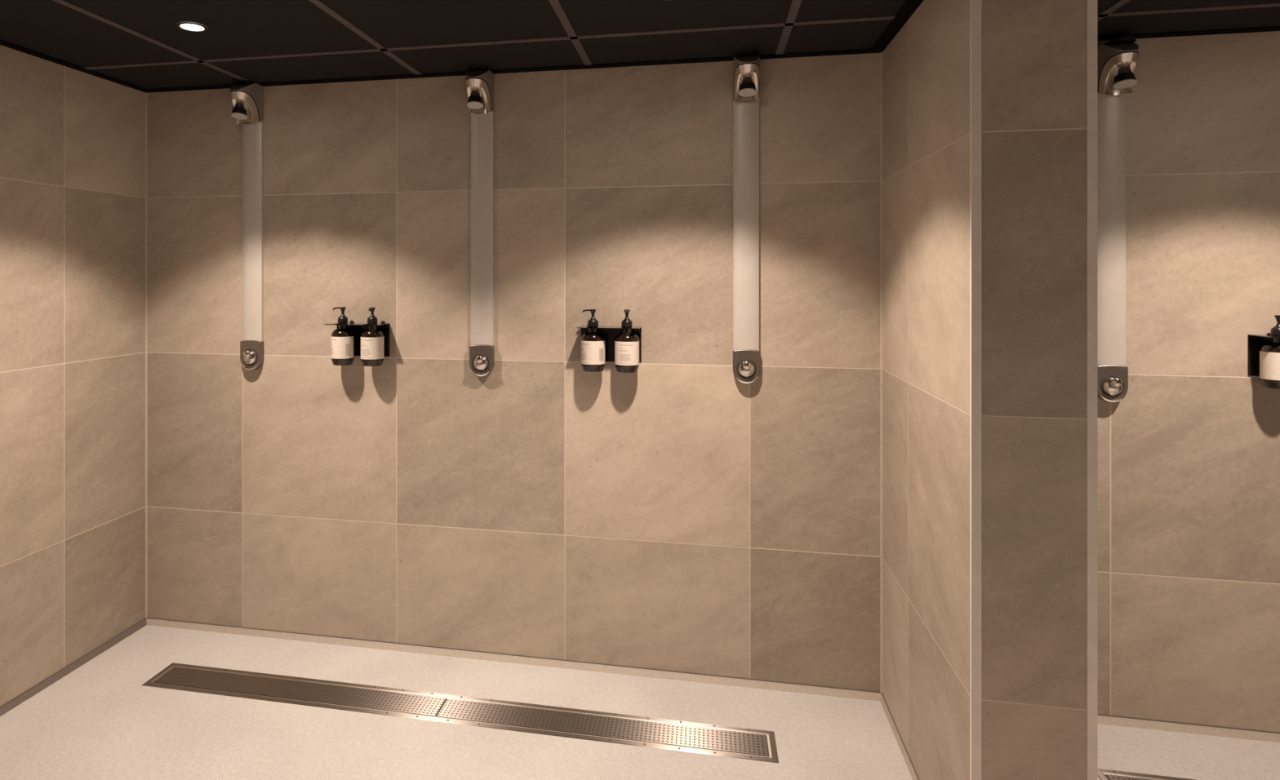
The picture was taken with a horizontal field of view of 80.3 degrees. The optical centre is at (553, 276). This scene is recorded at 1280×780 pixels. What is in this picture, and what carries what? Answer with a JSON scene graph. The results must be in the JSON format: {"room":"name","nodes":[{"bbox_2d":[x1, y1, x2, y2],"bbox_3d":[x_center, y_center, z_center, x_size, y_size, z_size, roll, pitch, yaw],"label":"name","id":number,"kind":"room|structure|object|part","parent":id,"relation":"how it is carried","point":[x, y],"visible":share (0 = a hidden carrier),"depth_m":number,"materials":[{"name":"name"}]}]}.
{"room":"communal shower room","nodes":[
{"label":"communal shower room","id":0,"kind":"room"},
{"bbox_2d":[0,44,145,706],"bbox_3d":[-2.053,0.247,0.748,0.200,2.081,4.300,0,0,11],"label":"wall","id":1,"kind":"structure","parent":0,"point":[73,141],"depth_m":2.49,"materials":[{"name":"tile"}]},
{"bbox_2d":[0,618,146,716],"bbox_3d":[-1.948,1.300,0.727,0.026,0.028,4.300,0,0,11],"label":"baseboard","id":2,"kind":"structure","parent":1,"relation":"attached to","point":[35,690],"depth_m":2.48,"materials":[{"name":"brown tile"}]},
{"bbox_2d":[145,92,146,618],"bbox_3d":[-1.532,0.298,2.834,0.005,1.978,0.005,0,0,11],"label":"trim","id":3,"kind":"structure","parent":1,"relation":"attached to","point":[145,92],"depth_m":2.83,"materials":[{"name":"beige"}]},
{"bbox_2d":[0,625,1279,779],"bbox_3d":[0.719,1.364,0.194,5.854,0.120,4.700,0,0,11],"label":"floor","id":4,"kind":"structure","parent":0,"point":[98,722],"depth_m":2.15,"materials":[{"name":"beige plastic"}]},
{"bbox_2d":[142,662,778,764],"bbox_3d":[-0.340,1.302,2.275,1.951,0.003,0.142,0,0,11],"label":"linear drain","id":5,"kind":"object","parent":4,"relation":"on","point":[757,745],"visible":1,"depth_m":2.25,"materials":[{"name":"metal"}]},
{"bbox_2d":[1097,768,1193,779],"bbox_3d":[2.366,1.302,1.733,1.950,0.003,0.142,0,0,11],"label":"linear drain","id":6,"kind":"object","parent":4,"relation":"on","point":[1103,775],"visible":0.98,"depth_m":1.96,"materials":[{"name":"metal"}]},
{"bbox_2d":[0,0,1279,93],"bbox_3d":[0.719,-0.752,0.194,5.854,0.123,4.700,0,0,11],"label":"ceiling","id":7,"kind":"structure","parent":0,"point":[140,45],"depth_m":2.12,"materials":[{"name":"tile"}]},
{"bbox_2d":[177,22,207,31],"bbox_3d":[-1.003,-0.692,2.093,0.077,0.003,0.077,0,0,11],"label":"recessed light","id":8,"kind":"object","parent":7,"relation":"in","point":[188,26],"visible":1,"depth_m":2.09,"materials":[{"name":"white"}]},
{"bbox_2d":[146,31,1279,733],"bbox_3d":[1.160,0.247,2.400,5.854,2.081,0.200,0,0,11],"label":"wall","id":9,"kind":"structure","parent":0,"point":[677,513],"depth_m":2.48,"materials":[{"name":"tile"}]},
{"bbox_2d":[230,78,263,370],"bbox_3d":[-1.104,-0.175,2.691,0.083,1.037,0.118,0,0,11],"label":"shower panel","id":10,"kind":"object","parent":9,"relation":"attached to","point":[246,96],"visible":1,"depth_m":2.73,"materials":[{"name":"white metal"}]},
{"bbox_3d":[-1.107,-0.597,2.676,0.078,0.099,0.088,0,0,11],"label":"spray dish","id":11,"kind":"part","parent":10,"relation":"part of","materials":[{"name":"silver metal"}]},
{"bbox_3d":[-1.100,0.280,2.703,0.027,0.027,0.019,0,0,11],"label":"button knob","id":12,"kind":"part","parent":10,"relation":"part of","materials":[{"name":"silver metal"}]},
{"bbox_3d":[-1.095,0.288,2.737,0.083,0.110,0.024,0,0,11],"label":"control plate","id":13,"kind":"part","parent":10,"relation":"part of","materials":[{"name":"silver metal"}]},
{"bbox_3d":[-1.094,-0.152,2.738,0.079,0.832,0.022,0,0,11],"label":"panel","id":14,"kind":"part","parent":10,"relation":"part of","materials":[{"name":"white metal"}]},
{"bbox_2d":[324,322,389,356],"bbox_3d":[-0.682,0.224,2.620,0.200,0.117,0.090,0,0,11],"label":"rack","id":15,"kind":"object","parent":9,"relation":"attached to","point":[357,328],"visible":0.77,"depth_m":2.65,"materials":[{"name":"black metal"}]},
{"bbox_2d":[330,306,354,365],"bbox_3d":[-0.735,0.208,2.629,0.079,0.201,0.079,0,0,11],"label":"soap bottle","id":16,"kind":"object","parent":15,"relation":"in","point":[342,339],"visible":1,"depth_m":2.60,"materials":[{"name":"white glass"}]},
{"bbox_3d":[-0.708,0.254,2.600,0.019,0.041,0.001,0,0,-43],"label":"label panel","id":17,"kind":"part","parent":16,"relation":"part of","materials":[{"name":"white paper"}]},
{"bbox_2d":[324,322,389,325],"bbox_3d":[-0.682,0.167,2.619,0.200,0.002,0.087,0,0,11],"label":"shelf","id":18,"kind":"object","parent":15,"relation":"attached to","point":[336,323],"depth_m":2.59,"materials":[{"name":"black metal"}]},
{"bbox_2d":[360,306,384,366],"bbox_3d":[-0.626,0.208,2.607,0.079,0.201,0.079,0,0,11],"label":"soap bottle","id":19,"kind":"object","parent":15,"relation":"in","point":[372,339],"visible":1,"depth_m":2.58,"materials":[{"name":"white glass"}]},
{"bbox_2d":[361,340,373,358],"bbox_3d":[-0.638,0.249,2.573,0.046,0.060,0.007,0,0,18],"label":"print","id":20,"kind":"object","parent":19,"relation":"attached to","point":[366,345],"depth_m":2.57},
{"bbox_2d":[465,65,494,377],"bbox_3d":[-0.253,-0.175,2.521,0.083,1.037,0.118,0,0,11],"label":"shower panel","id":21,"kind":"object","parent":9,"relation":"attached to","point":[479,80],"visible":1,"depth_m":2.56,"materials":[{"name":"white metal"}]},
{"bbox_3d":[-0.256,-0.597,2.506,0.078,0.099,0.088,0,0,11],"label":"spray dish","id":22,"kind":"part","parent":21,"relation":"part of","materials":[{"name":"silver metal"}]},
{"bbox_3d":[-0.249,0.280,2.533,0.027,0.027,0.019,0,0,11],"label":"button knob","id":23,"kind":"part","parent":21,"relation":"part of","materials":[{"name":"silver metal"}]},
{"bbox_3d":[-0.244,0.288,2.566,0.083,0.110,0.024,0,0,11],"label":"control plate","id":24,"kind":"part","parent":21,"relation":"part of","materials":[{"name":"silver metal"}]},
{"bbox_3d":[-0.243,-0.152,2.568,0.079,0.832,0.022,0,0,11],"label":"panel","id":25,"kind":"part","parent":21,"relation":"part of","materials":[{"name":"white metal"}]},
{"bbox_2d":[146,617,881,701],"bbox_3d":[-0.261,1.300,2.574,2.599,0.028,0.027,0,0,11],"label":"baseboard","id":26,"kind":"structure","parent":9,"relation":"attached to","point":[528,660],"depth_m":2.54,"materials":[{"name":"brown tile"}]},
{"bbox_2d":[577,325,641,362],"bbox_3d":[0.182,0.224,2.447,0.200,0.117,0.090,0,0,11],"label":"rack","id":27,"kind":"object","parent":9,"relation":"attached to","point":[610,333],"visible":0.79,"depth_m":2.49,"materials":[{"name":"black metal"}]},
{"bbox_2d":[581,309,604,372],"bbox_3d":[0.129,0.208,2.456,0.079,0.201,0.079,0,0,11],"label":"soap bottle","id":28,"kind":"object","parent":27,"relation":"in","point":[593,342],"visible":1,"depth_m":2.42,"materials":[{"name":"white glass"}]},
{"bbox_2d":[581,343,587,363],"bbox_3d":[0.100,0.249,2.435,0.007,0.060,0.046,0,0,-36],"label":"print","id":29,"kind":"object","parent":28,"relation":"attached to","point":[584,346],"depth_m":2.43},
{"bbox_3d":[0.155,0.254,2.426,0.019,0.041,0.001,0,0,-41],"label":"label panel","id":30,"kind":"part","parent":28,"relation":"part of","materials":[{"name":"white paper"}]},
{"bbox_2d":[577,325,641,328],"bbox_3d":[0.182,0.167,2.446,0.200,0.002,0.087,0,0,11],"label":"shelf","id":31,"kind":"object","parent":27,"relation":"attached to","point":[581,326],"depth_m":2.42,"materials":[{"name":"black metal"}]},
{"bbox_2d":[614,309,639,373],"bbox_3d":[0.237,0.208,2.434,0.079,0.201,0.079,0,0,11],"label":"soap bottle","id":32,"kind":"object","parent":27,"relation":"in","point":[626,343],"visible":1,"depth_m":2.40,"materials":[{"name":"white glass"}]},
{"bbox_2d":[619,344,631,364],"bbox_3d":[0.233,0.249,2.398,0.046,0.060,0.007,0,0,7],"label":"print","id":33,"kind":"object","parent":32,"relation":"attached to","point":[625,350],"depth_m":2.40},
{"bbox_2d":[733,48,759,384],"bbox_3d":[0.604,-0.175,2.349,0.083,1.037,0.118,0,0,11],"label":"shower panel","id":34,"kind":"object","parent":9,"relation":"attached to","point":[746,63],"visible":1,"depth_m":2.38,"materials":[{"name":"white metal"}]},
{"bbox_3d":[0.613,0.288,2.395,0.083,0.110,0.024,0,0,11],"label":"control plate","id":35,"kind":"part","parent":34,"relation":"part of","materials":[{"name":"silver metal"}]},
{"bbox_3d":[0.601,-0.597,2.335,0.078,0.099,0.088,0,0,11],"label":"spray dish","id":36,"kind":"part","parent":34,"relation":"part of","materials":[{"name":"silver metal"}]},
{"bbox_3d":[0.607,0.280,2.361,0.027,0.027,0.019,0,0,11],"label":"button knob","id":37,"kind":"part","parent":34,"relation":"part of","materials":[{"name":"silver metal"}]},
{"bbox_2d":[1097,36,1138,403],"bbox_3d":[1.612,-0.150,2.147,0.083,1.037,0.118,0,0,11],"label":"shower panel","id":38,"kind":"object","parent":9,"relation":"attached to","point":[1117,58],"visible":0.99,"depth_m":2.18,"materials":[{"name":"white metal"}]},
{"bbox_3d":[1.622,-0.127,2.195,0.079,0.832,0.022,0,0,11],"label":"panel","id":39,"kind":"part","parent":38,"relation":"part of","materials":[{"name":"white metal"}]},
{"bbox_3d":[1.621,0.313,2.193,0.083,0.110,0.024,0,0,11],"label":"control plate","id":40,"kind":"part","parent":38,"relation":"part of","materials":[{"name":"silver metal"}]},
{"bbox_3d":[1.616,0.305,2.160,0.027,0.027,0.019,0,0,11],"label":"button knob","id":41,"kind":"part","parent":38,"relation":"part of","materials":[{"name":"silver metal"}]},
{"bbox_3d":[1.609,-0.572,2.133,0.078,0.099,0.088,0,0,11],"label":"spray dish","id":42,"kind":"part","parent":38,"relation":"part of","materials":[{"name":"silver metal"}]},
{"bbox_2d":[1097,714,1279,742],"bbox_3d":[2.523,1.300,2.017,2.630,0.028,0.027,0,0,11],"label":"baseboard","id":43,"kind":"structure","parent":9,"relation":"attached to","point":[1242,734],"depth_m":2.16,"materials":[{"name":"brown tile"}]},
{"bbox_2d":[1248,334,1279,376],"bbox_3d":[2.058,0.224,2.072,0.200,0.117,0.090,0,0,11],"label":"rack","id":44,"kind":"object","parent":9,"relation":"attached to","point":[1255,342],"visible":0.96,"depth_m":2.13,"materials":[{"name":"black metal"}]},
{"bbox_2d":[1248,334,1279,337],"bbox_3d":[2.058,0.167,2.071,0.200,0.002,0.087,0,0,11],"label":"shelf","id":45,"kind":"object","parent":44,"relation":"attached to","point":[1249,335],"depth_m":2.12,"materials":[{"name":"black metal"}]},
{"bbox_2d":[1259,315,1279,389],"bbox_3d":[2.005,0.208,2.080,0.079,0.201,0.079,0,0,11],"label":"soap bottle","id":46,"kind":"object","parent":44,"relation":"in","point":[1269,352],"visible":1,"depth_m":2.07,"materials":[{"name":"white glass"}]},
{"bbox_2d":[880,0,1086,779],"bbox_3d":[1.042,0.285,1.914,0.235,2.058,0.799,0,0,11],"label":"wall","id":47,"kind":"structure","parent":0,"point":[1033,52],"depth_m":1.54,"materials":[{"name":"tile"}]},
{"bbox_2d":[880,52,882,693],"bbox_3d":[1.012,0.298,2.325,0.005,1.978,0.005,0,0,11],"label":"trim","id":48,"kind":"structure","parent":47,"relation":"attached to","point":[881,53],"depth_m":2.32,"materials":[{"name":"beige"}]},
{"bbox_2d":[969,0,981,779],"bbox_3d":[0.866,0.298,1.544,0.019,1.978,0.008,0,0,11],"label":"trim","id":49,"kind":"structure","parent":47,"relation":"attached to","point":[975,5],"depth_m":1.54,"materials":[{"name":"metal"}]},
{"bbox_2d":[1086,0,1097,779],"bbox_3d":[1.073,0.298,1.502,0.018,1.978,0.008,0,0,11],"label":"trim","id":50,"kind":"structure","parent":47,"relation":"attached to","point":[1091,5],"depth_m":1.50,"materials":[{"name":"metal"}]}
]}

